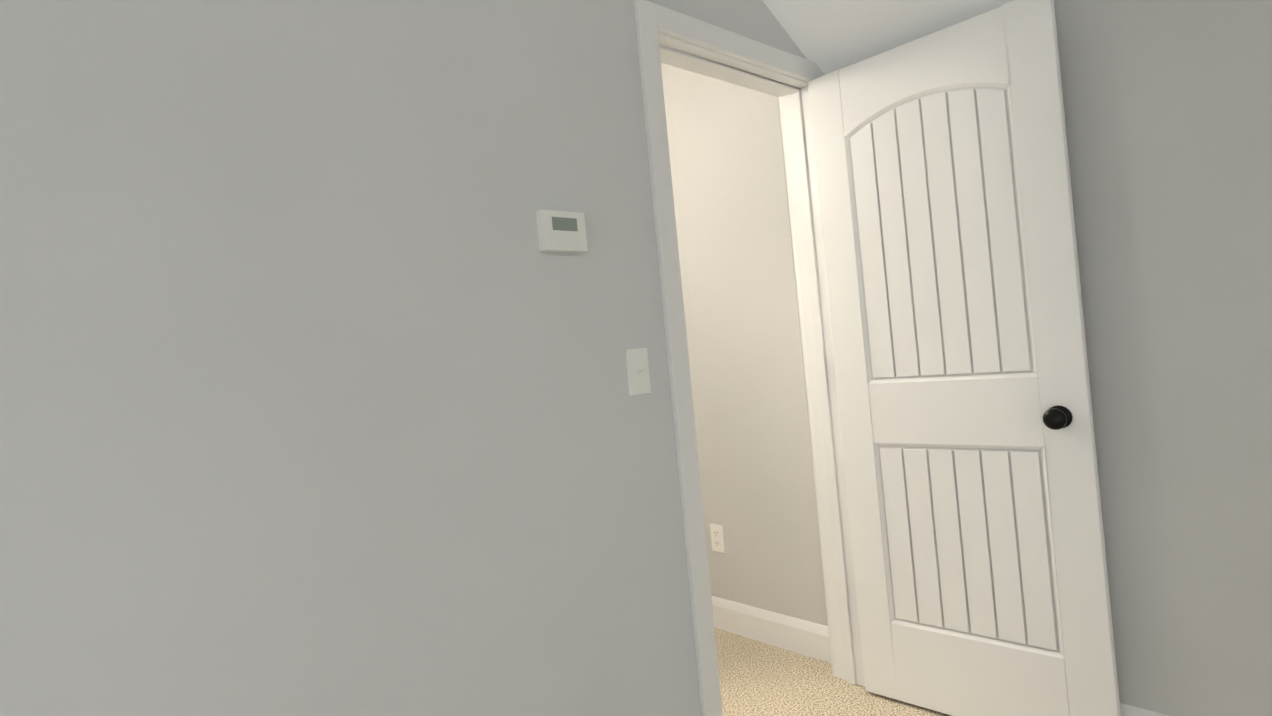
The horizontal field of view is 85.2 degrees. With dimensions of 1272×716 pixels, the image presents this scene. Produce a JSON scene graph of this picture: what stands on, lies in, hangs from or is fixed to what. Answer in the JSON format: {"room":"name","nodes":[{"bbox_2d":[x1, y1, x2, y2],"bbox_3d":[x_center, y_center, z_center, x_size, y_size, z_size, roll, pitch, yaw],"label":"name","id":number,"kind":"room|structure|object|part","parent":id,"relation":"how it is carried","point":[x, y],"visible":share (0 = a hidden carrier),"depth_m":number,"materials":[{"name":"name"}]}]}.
{"room":"bedroom","nodes":[
{"label":"bedroom","id":0,"kind":"room"},
{"bbox_2d":[0,0,805,715],"bbox_3d":[-1.072,0.008,0.868,4.990,2.560,0.120,-6,0,-42],"label":"wall","id":1,"kind":"structure","parent":0,"point":[316,398],"depth_m":1.25,"materials":[{"name":"grey paint"}]},
{"bbox_2d":[536,210,587,252],"bbox_3d":[-0.169,-0.291,1.593,0.120,0.090,0.026,-6,0,-42],"label":"thermostat","id":2,"kind":"object","parent":1,"relation":"attached to","point":[561,231],"visible":1,"depth_m":1.58,"materials":[{"name":"white plastic"}]},
{"bbox_2d":[625,348,650,395],"bbox_3d":[0.010,0.033,1.729,0.070,0.115,0.019,-6,0,-42],"label":"light switch","id":3,"kind":"object","parent":1,"relation":"attached to","point":[638,375],"visible":1,"depth_m":1.73,"materials":[{"name":"white plastic"}]},
{"bbox_2d":[633,0,864,715],"bbox_3d":[0.373,0.090,2.138,0.861,2.117,0.156,-6,0,-42],"label":"trim","id":4,"kind":"structure","parent":1,"relation":"attached to","point":[668,36],"depth_m":2.17,"materials":[{"name":"white wood"}]},
{"bbox_2d":[808,0,1120,715],"bbox_3d":[0.926,0.071,2.062,0.724,2.035,0.155,-5,0,44],"label":"open entry door","id":5,"kind":"structure","parent":4,"relation":"attached to","point":[961,365],"depth_m":2.01,"materials":[{"name":"white paint"}]},
{"bbox_3d":[1.142,0.156,1.860,0.062,0.062,0.155,-5,0,44],"label":"knob","id":6,"kind":"part","parent":5,"relation":"part of","materials":[{"name":"black metal"}]},
{"bbox_2d":[715,628,950,715],"bbox_3d":[0.168,1.229,-0.389,4.990,0.100,6.090,-6,0,-42],"label":"floor","id":7,"kind":"structure","parent":0,"point":[757,678],"depth_m":2.38,"materials":[{"name":"carpet"}]},
{"bbox_2d":[762,0,1013,74],"bbox_3d":[1.921,-1.251,0.515,0.620,0.380,4.580,-6,0,-42],"label":"ceiling","id":8,"kind":"structure","parent":0,"point":[828,36],"depth_m":2.15,"materials":[{"name":"white paint"}]},
{"bbox_2d":[661,0,1271,715],"bbox_3d":[1.853,-0.272,1.223,0.124,2.560,6.090,-6,0,-42],"label":"wall","id":9,"kind":"structure","parent":0,"point":[1168,111],"depth_m":1.79,"materials":[{"name":"grey paint"}]},
{"bbox_2d":[710,523,725,552],"bbox_3d":[0.344,0.762,2.927,0.010,0.115,0.070,-6,0,-42],"label":"outlet","id":10,"kind":"object","parent":9,"relation":"attached to","point":[717,538],"visible":1,"depth_m":2.92,"materials":[{"name":"white plastic"}]},
{"bbox_2d":[711,596,831,663],"bbox_3d":[0.385,1.085,2.917,0.019,0.130,1.150,-6,0,-42],"label":"baseboard","id":11,"kind":"structure","parent":9,"relation":"attached to","point":[801,636],"depth_m":2.73,"materials":[{"name":"white wood"}]},
{"bbox_2d":[1120,703,1168,715],"bbox_3d":[2.113,0.924,0.962,0.015,0.130,3.809,-6,0,-42],"label":"baseboard","id":12,"kind":"structure","parent":9,"relation":"attached to","point":[1126,710],"depth_m":1.84,"materials":[{"name":"white wood"}]}
]}

